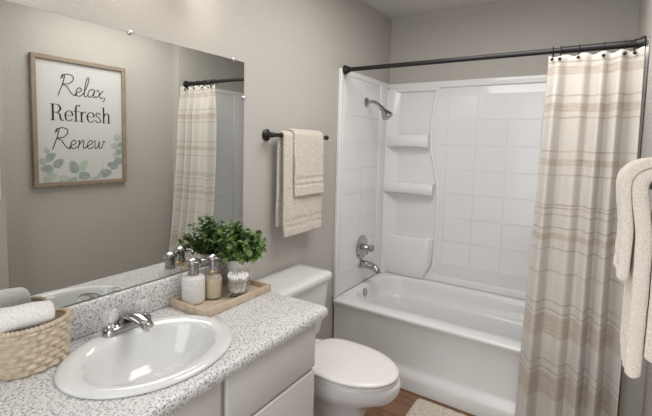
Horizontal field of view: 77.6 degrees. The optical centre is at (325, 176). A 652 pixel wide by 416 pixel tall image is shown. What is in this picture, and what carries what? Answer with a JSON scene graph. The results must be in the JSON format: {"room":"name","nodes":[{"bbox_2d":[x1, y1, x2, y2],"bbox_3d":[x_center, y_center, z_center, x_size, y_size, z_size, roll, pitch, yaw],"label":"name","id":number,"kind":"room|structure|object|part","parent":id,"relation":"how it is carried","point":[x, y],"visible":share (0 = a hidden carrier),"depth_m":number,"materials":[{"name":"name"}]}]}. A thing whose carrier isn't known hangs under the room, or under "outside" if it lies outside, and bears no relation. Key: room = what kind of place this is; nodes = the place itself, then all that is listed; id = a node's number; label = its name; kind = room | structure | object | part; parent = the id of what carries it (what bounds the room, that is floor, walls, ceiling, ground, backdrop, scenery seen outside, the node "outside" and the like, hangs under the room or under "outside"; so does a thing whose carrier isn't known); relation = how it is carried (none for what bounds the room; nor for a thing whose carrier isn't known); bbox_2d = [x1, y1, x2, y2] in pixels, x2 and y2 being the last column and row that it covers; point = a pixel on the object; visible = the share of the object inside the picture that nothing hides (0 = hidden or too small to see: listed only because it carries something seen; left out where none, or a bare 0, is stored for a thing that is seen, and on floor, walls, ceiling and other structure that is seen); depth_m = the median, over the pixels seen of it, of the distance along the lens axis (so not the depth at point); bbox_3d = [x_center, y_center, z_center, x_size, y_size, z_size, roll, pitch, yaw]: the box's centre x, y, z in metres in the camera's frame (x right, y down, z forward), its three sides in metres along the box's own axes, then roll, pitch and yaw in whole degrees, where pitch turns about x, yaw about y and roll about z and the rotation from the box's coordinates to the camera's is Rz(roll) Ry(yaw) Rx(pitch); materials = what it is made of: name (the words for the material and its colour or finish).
{"room":"bathroom","nodes":[
{"label":"bathroom","id":0,"kind":"room"},
{"bbox_2d":[6,0,391,338],"bbox_3d":[-0.478,0.059,1.849,0.100,2.389,3.550,4,5,33],"label":"wall","id":1,"kind":"structure","parent":0,"point":[292,52],"depth_m":2.07,"materials":[{"name":"grey paint"}]},
{"bbox_2d":[0,0,245,307],"bbox_3d":[-0.735,-0.049,1.333,0.012,0.897,1.318,4,5,33],"label":"wall mirror","id":2,"kind":"object","parent":1,"relation":"attached to","point":[121,152],"visible":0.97,"depth_m":1.34,"materials":[{"name":"clear glass"}]},
{"bbox_2d":[65,261,227,340],"bbox_3d":[-0.752,0.457,1.359,0.020,0.110,1.251,4,5,33],"label":"backsplash","id":3,"kind":"structure","parent":1,"relation":"attached to","point":[86,316],"depth_m":1.42,"materials":[{"name":"stone"}]},
{"bbox_2d":[262,129,328,140],"bbox_3d":[-0.148,-0.216,2.163,0.075,0.058,0.507,4,5,33],"label":"towel bar","id":4,"kind":"object","parent":1,"relation":"attached to","point":[266,134],"visible":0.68,"depth_m":1.98,"materials":[{"name":"black metal"}]},
{"bbox_3d":[-0.270,-0.206,1.987,0.062,0.058,0.058,4,5,33],"label":"post","id":5,"kind":"part","parent":4,"relation":"part of","materials":[{"name":"black metal"}]},
{"bbox_2d":[275,130,321,237],"bbox_3d":[-0.134,0.029,2.161,0.072,0.537,0.338,4,5,33],"label":"bath towel","id":6,"kind":"object","parent":4,"relation":"hanging from","point":[301,214],"visible":0.56,"depth_m":2.05,"materials":[{"name":"beige fabric"}]},
{"bbox_2d":[285,128,323,196],"bbox_3d":[-0.117,-0.080,2.176,0.100,0.349,0.260,4,5,33],"label":"hand towel","id":7,"kind":"object","parent":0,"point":[308,144],"visible":0.9,"depth_m":2.14,"materials":[{"name":"beige fabric"}]},
{"bbox_2d":[365,388,474,415],"bbox_3d":[0.244,1.347,1.458,1.900,0.080,3.550,4,5,33],"label":"floor","id":8,"kind":"structure","parent":0,"point":[405,399],"depth_m":2.21,"materials":[{"name":"brown wood"}]},
{"bbox_2d":[168,323,315,415],"bbox_3d":[-0.570,0.935,1.250,0.485,0.732,1.177,4,5,33],"label":"vanity cabinet","id":9,"kind":"object","parent":8,"relation":"on","point":[280,382],"visible":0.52,"depth_m":1.37,"materials":[{"name":"white paint"}]},
{"bbox_2d":[0,261,327,415],"bbox_3d":[-0.544,0.494,1.226,0.519,0.151,1.251,4,5,33],"label":"countertop","id":10,"kind":"structure","parent":9,"relation":"on","point":[258,325],"depth_m":1.28,"materials":[{"name":"stone"}]},
{"bbox_2d":[0,307,71,380],"bbox_3d":[-0.817,0.461,1.128,0.136,0.134,0.200,4,5,31],"label":"woven basket","id":11,"kind":"object","parent":10,"relation":"on","point":[28,352],"visible":0.86,"depth_m":1.08,"materials":[{"name":"wicker"}]},
{"bbox_2d":[0,300,54,332],"bbox_3d":[-0.834,0.385,1.093,0.082,0.082,0.166,6,6,42],"label":"rolled towel","id":12,"kind":"object","parent":11,"relation":"in","point":[25,316],"visible":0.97,"depth_m":1.08,"materials":[{"name":"white fabric"}]},
{"bbox_2d":[102,297,153,336],"bbox_3d":[-0.622,0.462,1.325,0.154,0.081,0.164,4,5,33],"label":"faucet","id":13,"kind":"object","parent":10,"relation":"on","point":[127,320],"visible":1,"depth_m":1.30,"materials":[{"name":"silver metal"}]},
{"bbox_3d":[-0.693,0.445,1.303,0.047,0.042,0.047,2,5,10],"label":"knob","id":14,"kind":"part","parent":13,"relation":"part of","materials":[{"name":"white plastic"}]},
{"bbox_3d":[-0.693,0.456,1.304,0.032,0.047,0.032,4,5,33],"label":"handle stem","id":15,"kind":"part","parent":13,"relation":"part of","materials":[{"name":"silver metal"}]},
{"bbox_3d":[-0.660,0.487,1.351,0.054,0.024,0.164,4,5,33],"label":"plate","id":16,"kind":"part","parent":13,"relation":"part of","materials":[{"name":"silver metal"}]},
{"bbox_3d":[-0.622,0.466,1.325,0.154,0.053,0.066,4,5,33],"label":"spout","id":17,"kind":"part","parent":13,"relation":"part of","materials":[{"name":"silver metal"}]},
{"bbox_3d":[-0.632,0.440,1.396,0.047,0.042,0.047,-2,5,-34],"label":"knob","id":18,"kind":"part","parent":13,"relation":"part of","materials":[{"name":"white plastic"}]},
{"bbox_2d":[54,315,232,399],"bbox_3d":[-0.529,0.583,1.239,0.428,0.142,0.512,4,5,33],"label":"sink","id":19,"kind":"object","parent":10,"relation":"in","point":[133,362],"visible":0.81,"depth_m":1.27,"materials":[{"name":"white ceramic"}]},
{"bbox_2d":[170,279,270,316],"bbox_3d":[-0.421,0.481,1.663,0.204,0.030,0.361,4,5,33],"label":"wooden tray","id":20,"kind":"object","parent":10,"relation":"on","point":[209,308],"visible":0.66,"depth_m":1.58,"materials":[{"name":"brown wood"}]},
{"bbox_2d":[181,257,207,304],"bbox_3d":[-0.518,0.403,1.590,0.092,0.176,0.090,2,5,1],"label":"soap dispenser","id":21,"kind":"object","parent":20,"relation":"on","point":[193,282],"visible":0.98,"depth_m":1.56,"materials":[{"name":"stone"}]},
{"bbox_2d":[205,254,221,299],"bbox_3d":[-0.461,0.398,1.640,0.084,0.180,0.067,4,5,33],"label":"lotion bottle","id":22,"kind":"object","parent":20,"relation":"on","point":[213,279],"visible":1,"depth_m":1.61,"materials":[{"name":"beige glass"}]},
{"bbox_3d":[-0.455,0.434,1.638,0.067,0.109,0.067,4,5,33],"label":"glass","id":23,"kind":"part","parent":22,"relation":"part of","materials":[{"name":"beige glass"}]},
{"bbox_2d":[225,277,250,297],"bbox_3d":[-0.363,0.455,1.675,0.104,0.066,0.104,4,5,33],"label":"glass jar","id":24,"kind":"object","parent":20,"relation":"on","point":[235,289],"visible":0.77,"depth_m":1.64,"materials":[{"name":"white"}]},
{"bbox_2d":[210,219,268,285],"bbox_3d":[-0.358,0.331,1.752,0.220,0.302,0.256,4,5,33],"label":"potted plant","id":25,"kind":"object","parent":20,"relation":"on","point":[239,252],"visible":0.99,"depth_m":1.73,"materials":[{"name":"green plant"}]},
{"bbox_3d":[-0.377,0.415,1.782,0.118,0.128,0.118,4,5,33],"label":"pot","id":26,"kind":"part","parent":25,"relation":"part of","materials":[{"name":"ceramic"}]},
{"bbox_3d":[-0.441,0.690,0.990,0.018,0.179,0.468,4,5,33],"label":"drawer","id":27,"kind":"part","parent":9,"relation":"part of","materials":[{"name":"white paint"}]},
{"bbox_3d":[-0.174,0.664,1.399,0.018,0.179,0.461,4,5,33],"label":"drawer","id":28,"kind":"part","parent":9,"relation":"part of","materials":[{"name":"white paint"}]},
{"bbox_3d":[-0.182,0.974,1.423,0.018,0.418,0.461,4,5,33],"label":"door","id":29,"kind":"part","parent":9,"relation":"part of","materials":[{"name":"white paint"}]},
{"bbox_2d":[258,264,400,415],"bbox_3d":[0.015,0.889,1.946,0.714,0.745,0.446,4,5,33],"label":"toilet","id":30,"kind":"object","parent":8,"relation":"on","point":[351,378],"visible":0.59,"depth_m":1.83,"materials":[{"name":"white ceramic"}]},
{"bbox_3d":[-0.175,0.524,2.047,0.238,0.044,0.446,4,5,33],"label":"tank lid","id":31,"kind":"part","parent":30,"relation":"part of","materials":[{"name":"white ceramic"}]},
{"bbox_3d":[-0.184,0.701,2.064,0.213,0.307,0.424,4,5,33],"label":"tank","id":32,"kind":"part","parent":30,"relation":"part of","materials":[{"name":"white ceramic"}]},
{"bbox_3d":[0.110,0.853,1.867,0.463,0.022,0.352,4,5,33],"label":"seat lid","id":33,"kind":"part","parent":30,"relation":"part of","materials":[{"name":"white plastic"}]},
{"bbox_3d":[0.110,0.872,1.869,0.455,0.014,0.346,4,5,33],"label":"seat","id":34,"kind":"part","parent":30,"relation":"part of","materials":[{"name":"white plastic"}]},
{"bbox_3d":[0.043,1.069,1.939,0.637,0.388,0.366,4,5,33],"label":"bowl","id":35,"kind":"part","parent":30,"relation":"part of","materials":[{"name":"white ceramic"}]},
{"bbox_2d":[333,272,525,415],"bbox_3d":[0.873,1.028,2.551,1.502,0.418,0.774,4,5,33],"label":"bathtub","id":36,"kind":"object","parent":8,"relation":"on","point":[455,346],"visible":0.61,"depth_m":2.39,"materials":[{"name":"white ceramic"}]},
{"bbox_3d":[0.277,0.822,2.884,0.017,0.068,0.068,4,5,33],"label":"overflow plate","id":37,"kind":"part","parent":36,"relation":"part of","materials":[{"name":"silver metal"}]},
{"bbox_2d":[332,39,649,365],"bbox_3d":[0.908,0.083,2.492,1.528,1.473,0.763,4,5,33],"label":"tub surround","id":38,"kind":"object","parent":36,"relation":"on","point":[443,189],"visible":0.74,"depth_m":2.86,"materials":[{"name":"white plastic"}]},
{"bbox_3d":[0.274,0.034,2.894,0.023,1.473,0.751,4,5,33],"label":"panel","id":39,"kind":"part","parent":38,"relation":"part of","materials":[{"name":"white plastic"}]},
{"bbox_2d":[356,235,374,257],"bbox_3d":[0.297,0.503,2.889,0.098,0.170,0.170,4,5,33],"label":"shower valve","id":40,"kind":"object","parent":38,"relation":"attached to","point":[362,248],"visible":1,"depth_m":2.88,"materials":[{"name":"silver metal"}]},
{"bbox_3d":[0.262,0.500,2.912,0.015,0.170,0.170,4,5,33],"label":"plate","id":41,"kind":"part","parent":40,"relation":"part of","materials":[{"name":"silver metal"}]},
{"bbox_3d":[0.297,0.511,2.877,0.084,0.066,0.072,4,5,33],"label":"handle","id":42,"kind":"part","parent":40,"relation":"part of","materials":[{"name":"silver metal"}]},
{"bbox_2d":[359,259,380,273],"bbox_3d":[0.318,0.636,2.884,0.155,0.080,0.068,4,5,33],"label":"tub spout","id":43,"kind":"object","parent":38,"relation":"attached to","point":[362,263],"visible":1,"depth_m":2.87,"materials":[{"name":"silver metal"}]},
{"bbox_2d":[364,98,392,120],"bbox_3d":[0.366,-0.467,2.788,0.196,0.160,0.076,4,5,33],"label":"showerhead","id":44,"kind":"object","parent":38,"relation":"attached to","point":[386,114],"visible":1,"depth_m":2.76,"materials":[{"name":"silver metal"}]},
{"bbox_3d":[0.337,-0.499,2.802,0.123,0.064,0.023,4,5,33],"label":"arm","id":45,"kind":"part","parent":44,"relation":"part of","materials":[{"name":"silver metal"}]},
{"bbox_2d":[386,134,429,148],"bbox_3d":[0.608,-0.270,3.054,0.332,0.103,0.086,4,5,33],"label":"shelf","id":46,"kind":"object","parent":38,"relation":"attached to","point":[393,141],"depth_m":3.02,"materials":[{"name":"white plastic"}]},
{"bbox_2d":[383,181,434,196],"bbox_3d":[0.618,0.085,3.064,0.387,0.092,0.096,4,5,33],"label":"shelf","id":47,"kind":"object","parent":38,"relation":"attached to","point":[390,188],"depth_m":3.04,"materials":[{"name":"white plastic"}]},
{"bbox_3d":[1.108,0.064,2.799,1.528,1.473,0.029,4,5,33],"label":"panel","id":48,"kind":"part","parent":38,"relation":"part of","materials":[{"name":"white plastic"}]},
{"bbox_2d":[342,36,646,74],"bbox_3d":[0.744,-0.623,2.141,1.493,0.060,0.060,4,5,33],"label":"shower curtain rod","id":49,"kind":"object","parent":38,"relation":"attached to","point":[640,42],"visible":0.91,"depth_m":2.00,"materials":[{"name":"black metal"}]},
{"bbox_2d":[515,46,644,415],"bbox_3d":[1.134,0.352,1.855,0.409,1.828,0.188,4,5,33],"label":"shower curtain","id":50,"kind":"object","parent":49,"relation":"hanging from","point":[570,364],"visible":0.96,"depth_m":1.85,"materials":[{"name":"fabric"}]},
{"bbox_3d":[1.542,0.132,2.082,0.015,1.473,0.739,4,5,33],"label":"panel","id":51,"kind":"part","parent":38,"relation":"part of","materials":[{"name":"white plastic"}]},
{"bbox_2d":[405,399,465,415],"bbox_3d":[0.638,1.271,1.929,0.598,0.018,0.475,4,5,33],"label":"bath rug","id":52,"kind":"object","parent":8,"relation":"on","point":[421,407],"visible":1,"depth_m":2.16,"materials":[{"name":"beige fabric"}]},
{"bbox_2d":[364,0,511,18],"bbox_3d":[0.309,-1.113,1.264,1.900,0.080,3.550,4,5,33],"label":"ceiling","id":53,"kind":"structure","parent":0,"point":[393,9],"depth_m":2.81,"materials":[{"name":"grey paint"}]},
{"bbox_2d":[389,0,639,298],"bbox_3d":[1.145,0.022,2.851,1.530,2.389,0.100,4,5,33],"label":"wall","id":54,"kind":"structure","parent":0,"point":[514,25],"depth_m":2.71,"materials":[{"name":"grey paint"}]},
{"bbox_2d":[617,0,651,415],"bbox_3d":[1.684,0.101,2.033,0.270,2.389,0.890,4,5,33],"label":"wall","id":55,"kind":"structure","parent":0,"point":[631,391],"depth_m":1.77,"materials":[{"name":"grey paint"}]},
{"bbox_2d":[642,361,651,415],"bbox_3d":[1.145,0.158,1.132,0.190,2.389,1.210,4,5,33],"label":"wall","id":56,"kind":"structure","parent":0,"point":[647,398],"depth_m":1.66,"materials":[{"name":"grey paint"}]},
{"bbox_3d":[0.379,0.224,0.046,0.290,2.389,1.450,4,5,33],"label":"wall","id":57,"kind":"structure","parent":0,"visible":0},
{"bbox_3d":[0.416,0.027,0.425,0.080,0.058,0.663,4,5,33],"label":"towel bar","id":58,"kind":"object","parent":57,"relation":"attached to","visible":0},
{"bbox_2d":[613,157,651,280],"bbox_3d":[0.533,0.067,0.667,0.095,0.197,0.115,4,5,33],"label":"hand towel","id":59,"kind":"object","parent":58,"relation":"hanging from","point":[626,175],"visible":1,"depth_m":0.64,"materials":[{"name":"beige fabric"}]},
{"bbox_2d":[620,168,651,378],"bbox_3d":[0.531,0.151,0.673,0.062,0.335,0.127,4,5,33],"label":"bath towel","id":60,"kind":"object","parent":58,"relation":"hanging from","point":[636,319],"visible":0.83,"depth_m":0.63,"materials":[{"name":"beige fabric"}]}
]}

